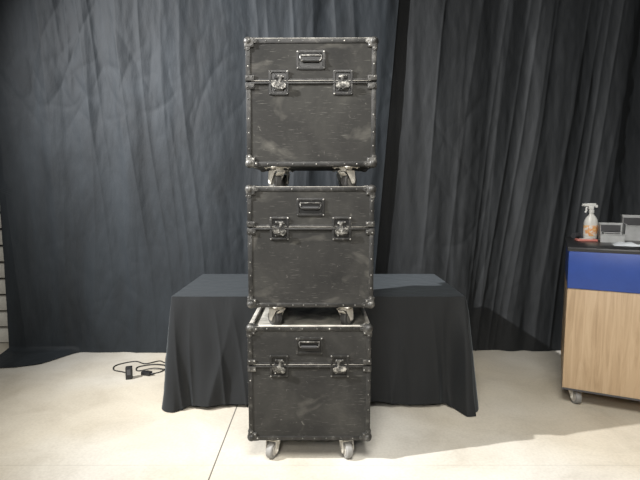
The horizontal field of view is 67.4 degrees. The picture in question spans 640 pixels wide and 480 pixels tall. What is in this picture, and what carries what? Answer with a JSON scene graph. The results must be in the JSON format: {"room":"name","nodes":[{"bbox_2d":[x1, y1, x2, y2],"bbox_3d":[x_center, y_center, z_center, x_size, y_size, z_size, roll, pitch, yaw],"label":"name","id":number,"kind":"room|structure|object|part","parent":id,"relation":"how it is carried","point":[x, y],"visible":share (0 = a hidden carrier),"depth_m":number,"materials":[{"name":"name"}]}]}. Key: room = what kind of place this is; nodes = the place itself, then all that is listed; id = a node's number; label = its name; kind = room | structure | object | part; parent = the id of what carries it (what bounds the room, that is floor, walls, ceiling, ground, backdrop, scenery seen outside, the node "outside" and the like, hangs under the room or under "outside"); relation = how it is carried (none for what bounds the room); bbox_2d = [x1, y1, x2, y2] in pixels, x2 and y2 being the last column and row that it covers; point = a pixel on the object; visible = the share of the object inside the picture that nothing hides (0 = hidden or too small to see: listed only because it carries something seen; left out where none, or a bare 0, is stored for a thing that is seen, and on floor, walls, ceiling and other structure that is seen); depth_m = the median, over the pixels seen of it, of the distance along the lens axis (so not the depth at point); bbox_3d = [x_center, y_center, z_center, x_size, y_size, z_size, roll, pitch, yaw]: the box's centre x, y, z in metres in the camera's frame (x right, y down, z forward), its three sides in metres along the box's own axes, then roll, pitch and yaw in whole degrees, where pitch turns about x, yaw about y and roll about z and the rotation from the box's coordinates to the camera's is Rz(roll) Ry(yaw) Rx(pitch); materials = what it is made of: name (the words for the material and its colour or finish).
{"room":"backstage room","nodes":[
{"label":"backstage room","id":0,"kind":"room"},
{"bbox_2d":[0,342,639,479],"bbox_3d":[0.000,1.231,1.633,12.000,0.100,10.000,0,6,0],"label":"floor","id":1,"kind":"structure","parent":0,"point":[74,416],"depth_m":2.66,"materials":[{"name":"concrete"}]},
{"bbox_2d":[0,215,8,341],"bbox_3d":[-2.850,0.258,4.243,0.860,1.310,0.121,0,6,0],"label":"wall","id":2,"kind":"structure","parent":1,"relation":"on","point":[3,307],"depth_m":4.22,"materials":[{"name":"white brick"}]},
{"bbox_2d":[125,366,132,379],"bbox_3d":[-1.372,0.951,3.450,0.045,0.090,0.058,-2,6,-15],"label":"power adapter","id":3,"kind":"object","parent":1,"relation":"on","point":[128,369],"visible":1,"depth_m":3.42,"materials":[{"name":"black plastic"}]},
{"bbox_2d":[113,360,164,372],"bbox_3d":[-1.323,0.962,3.745,0.528,0.008,0.306,-6,8,-44],"label":"power cable","id":4,"kind":"object","parent":1,"relation":"on","point":[158,360],"visible":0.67,"depth_m":3.75,"materials":[{"name":"black plastic"}]},
{"bbox_2d":[141,370,153,375],"bbox_3d":[-1.261,0.976,3.514,0.093,0.028,0.040,2,6,15],"label":"plug","id":5,"kind":"object","parent":1,"relation":"on","point":[144,372],"visible":1,"depth_m":3.50,"materials":[{"name":"black plastic"}]},
{"bbox_2d":[135,364,164,373],"bbox_3d":[-1.209,0.970,3.622,0.379,0.018,0.198,0,6,0],"label":"power cable","id":6,"kind":"object","parent":1,"relation":"on","point":[147,364],"visible":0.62,"depth_m":3.61,"materials":[{"name":"black plastic"}]},
{"bbox_2d":[0,0,398,367],"bbox_3d":[-1.316,-0.810,3.654,3.968,3.546,0.417,0,6,0],"label":"curtain","id":7,"kind":"object","parent":1,"relation":"on","point":[124,174],"visible":0.78,"depth_m":3.83,"materials":[{"name":"black fabric"}]},
{"bbox_2d":[246,307,372,458],"bbox_3d":[-0.052,0.732,2.601,0.620,0.698,0.529,0,6,0],"label":"flight case","id":8,"kind":"object","parent":1,"relation":"on","point":[309,373],"visible":0.93,"depth_m":2.36,"materials":[{"name":"black laminate"}]},
{"bbox_3d":[-0.197,0.617,2.332,0.066,0.064,0.016,14,6,-1],"label":"latch knob","id":9,"kind":"part","parent":8,"relation":"part of","materials":[{"name":"metal"}]},
{"bbox_3d":[-0.052,0.515,2.331,0.136,0.088,0.007,0,6,0],"label":"handle","id":10,"kind":"part","parent":8,"relation":"part of","materials":[{"name":"black metal"}]},
{"bbox_3d":[-0.052,0.778,2.610,0.607,0.385,0.514,0,6,0],"label":"edge trim","id":11,"kind":"part","parent":8,"relation":"part of","materials":[{"name":"metal"}]},
{"bbox_3d":[-0.052,0.496,2.581,0.594,0.176,0.494,0,6,0],"label":"lid","id":12,"kind":"part","parent":8,"relation":"part of","materials":[{"name":"black laminate"}]},
{"bbox_3d":[-0.052,0.489,2.581,0.607,0.194,0.514,0,6,0],"label":"lid edge trim","id":13,"kind":"part","parent":8,"relation":"part of","materials":[{"name":"metal"}]},
{"bbox_2d":[245,185,375,324],"bbox_3d":[-0.043,0.062,2.533,0.620,0.698,0.529,0,6,0],"label":"flight case","id":14,"kind":"object","parent":8,"relation":"on","point":[309,246],"visible":0.99,"depth_m":2.29,"materials":[{"name":"black laminate"}]},
{"bbox_3d":[-0.189,-0.053,2.264,0.066,0.064,0.016,14,6,-1],"label":"latch knob","id":15,"kind":"part","parent":14,"relation":"part of","materials":[{"name":"metal"}]},
{"bbox_3d":[-0.044,-0.154,2.263,0.136,0.088,0.007,0,6,0],"label":"handle","id":16,"kind":"part","parent":14,"relation":"part of","materials":[{"name":"black metal"}]},
{"bbox_2d":[243,36,378,185],"bbox_3d":[-0.039,-0.607,2.465,0.620,0.698,0.529,0,6,1],"label":"flight case","id":17,"kind":"object","parent":14,"relation":"on","point":[311,102],"visible":1,"depth_m":2.22,"materials":[{"name":"black laminate"}]},
{"bbox_3d":[-0.186,-0.722,2.197,0.066,0.064,0.016,14,6,-1],"label":"latch knob","id":18,"kind":"part","parent":17,"relation":"part of","materials":[{"name":"metal"}]},
{"bbox_3d":[-0.039,-0.843,2.445,0.594,0.176,0.494,0,6,1],"label":"lid","id":19,"kind":"part","parent":17,"relation":"part of","materials":[{"name":"black laminate"}]},
{"bbox_3d":[-0.039,-0.851,2.445,0.607,0.194,0.514,0,6,1],"label":"lid edge trim","id":20,"kind":"part","parent":17,"relation":"part of","materials":[{"name":"metal"}]},
{"bbox_3d":[-0.042,-0.824,2.195,0.136,0.088,0.007,0,6,1],"label":"handle","id":21,"kind":"part","parent":17,"relation":"part of","materials":[{"name":"black metal"}]},
{"bbox_3d":[-0.039,-0.561,2.474,0.607,0.385,0.514,0,6,1],"label":"edge trim","id":22,"kind":"part","parent":17,"relation":"part of","materials":[{"name":"metal"}]},
{"bbox_3d":[0.104,-0.722,2.194,0.066,0.064,0.016,-8,6,1],"label":"latch knob","id":23,"kind":"part","parent":17,"relation":"part of","materials":[{"name":"metal"}]},
{"bbox_3d":[-0.043,-0.174,2.513,0.594,0.176,0.494,0,6,0],"label":"lid","id":24,"kind":"part","parent":14,"relation":"part of","materials":[{"name":"black laminate"}]},
{"bbox_3d":[-0.043,-0.181,2.513,0.607,0.194,0.514,0,6,0],"label":"lid edge trim","id":25,"kind":"part","parent":14,"relation":"part of","materials":[{"name":"metal"}]},
{"bbox_3d":[-0.043,0.108,2.542,0.607,0.385,0.514,0,6,0],"label":"edge trim","id":26,"kind":"part","parent":14,"relation":"part of","materials":[{"name":"metal"}]},
{"bbox_3d":[0.102,-0.053,2.263,0.066,0.064,0.016,-8,6,1],"label":"latch knob","id":27,"kind":"part","parent":14,"relation":"part of","materials":[{"name":"metal"}]},
{"bbox_3d":[0.094,0.617,2.332,0.066,0.064,0.016,-8,6,1],"label":"latch knob","id":28,"kind":"part","parent":8,"relation":"part of","materials":[{"name":"metal"}]},
{"bbox_2d":[375,0,639,350],"bbox_3d":[2.020,-0.832,3.868,3.200,3.546,0.069,0,6,0],"label":"curtain","id":29,"kind":"object","parent":1,"relation":"on","point":[507,118],"visible":0.68,"depth_m":3.87,"materials":[{"name":"black fabric"}]},
{"bbox_2d":[561,236,639,403],"bbox_3d":[2.211,0.532,3.079,1.170,1.000,0.780,3,6,26],"label":"cabinet","id":30,"kind":"object","parent":1,"relation":"on","point":[600,341],"depth_m":2.90,"materials":[{"name":"brown wood"}]},
{"bbox_2d":[571,233,580,237],"bbox_3d":[1.862,-0.033,3.489,0.061,0.040,0.039,-3,7,-29],"label":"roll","id":31,"kind":"object","parent":30,"relation":"on","point":[573,235],"visible":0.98,"depth_m":3.48,"materials":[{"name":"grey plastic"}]},
{"bbox_2d":[574,238,597,241],"bbox_3d":[1.820,-0.001,3.284,0.130,0.018,0.070,1,6,10],"label":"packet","id":32,"kind":"object","parent":30,"relation":"on","point":[575,239],"visible":1,"depth_m":3.26,"materials":[{"name":"red plastic"}]},
{"bbox_2d":[582,203,597,238],"bbox_3d":[1.926,-0.135,3.428,0.111,0.255,0.066,1,6,10],"label":"spray bottle","id":33,"kind":"object","parent":30,"relation":"on","point":[590,227],"visible":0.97,"depth_m":3.41,"materials":[{"name":"white plastic"}]},
{"bbox_2d":[565,236,639,253],"bbox_3d":[2.211,0.046,3.030,1.170,0.024,0.780,3,6,26],"label":"countertop","id":34,"kind":"structure","parent":30,"relation":"on","point":[572,245],"depth_m":2.92,"materials":[{"name":"black laminate"}]},
{"bbox_2d":[598,222,626,242],"bbox_3d":[1.978,-0.051,3.257,0.156,0.122,0.174,3,6,26],"label":"storage bin","id":35,"kind":"object","parent":30,"relation":"on","point":[607,232],"visible":1,"depth_m":3.22,"materials":[{"name":"grey plastic"}]},
{"bbox_2d":[613,242,639,246],"bbox_3d":[1.948,0.022,2.978,0.232,0.026,0.144,3,6,26],"label":"rag","id":36,"kind":"object","parent":30,"relation":"on","point":[631,244],"visible":1,"depth_m":2.96,"materials":[{"name":"white fabric"}]},
{"bbox_2d":[621,215,639,240],"bbox_3d":[2.208,-0.085,3.342,0.196,0.172,0.134,3,6,26],"label":"storage bin","id":37,"kind":"object","parent":30,"relation":"on","point":[632,221],"visible":0.74,"depth_m":3.32,"materials":[{"name":"grey plastic"}]},
{"bbox_3d":[-0.010,0.656,3.354,1.770,0.696,0.780,0,6,0],"label":"folding table","id":38,"kind":"object","parent":1,"relation":"on","visible":0},
{"bbox_2d":[162,274,478,416],"bbox_3d":[-0.010,0.655,3.317,1.990,0.699,0.993,0,6,0],"label":"tablecloth","id":39,"kind":"object","parent":38,"relation":"on","point":[422,350],"visible":0.73,"depth_m":2.94,"materials":[{"name":"black fabric"}]}
]}

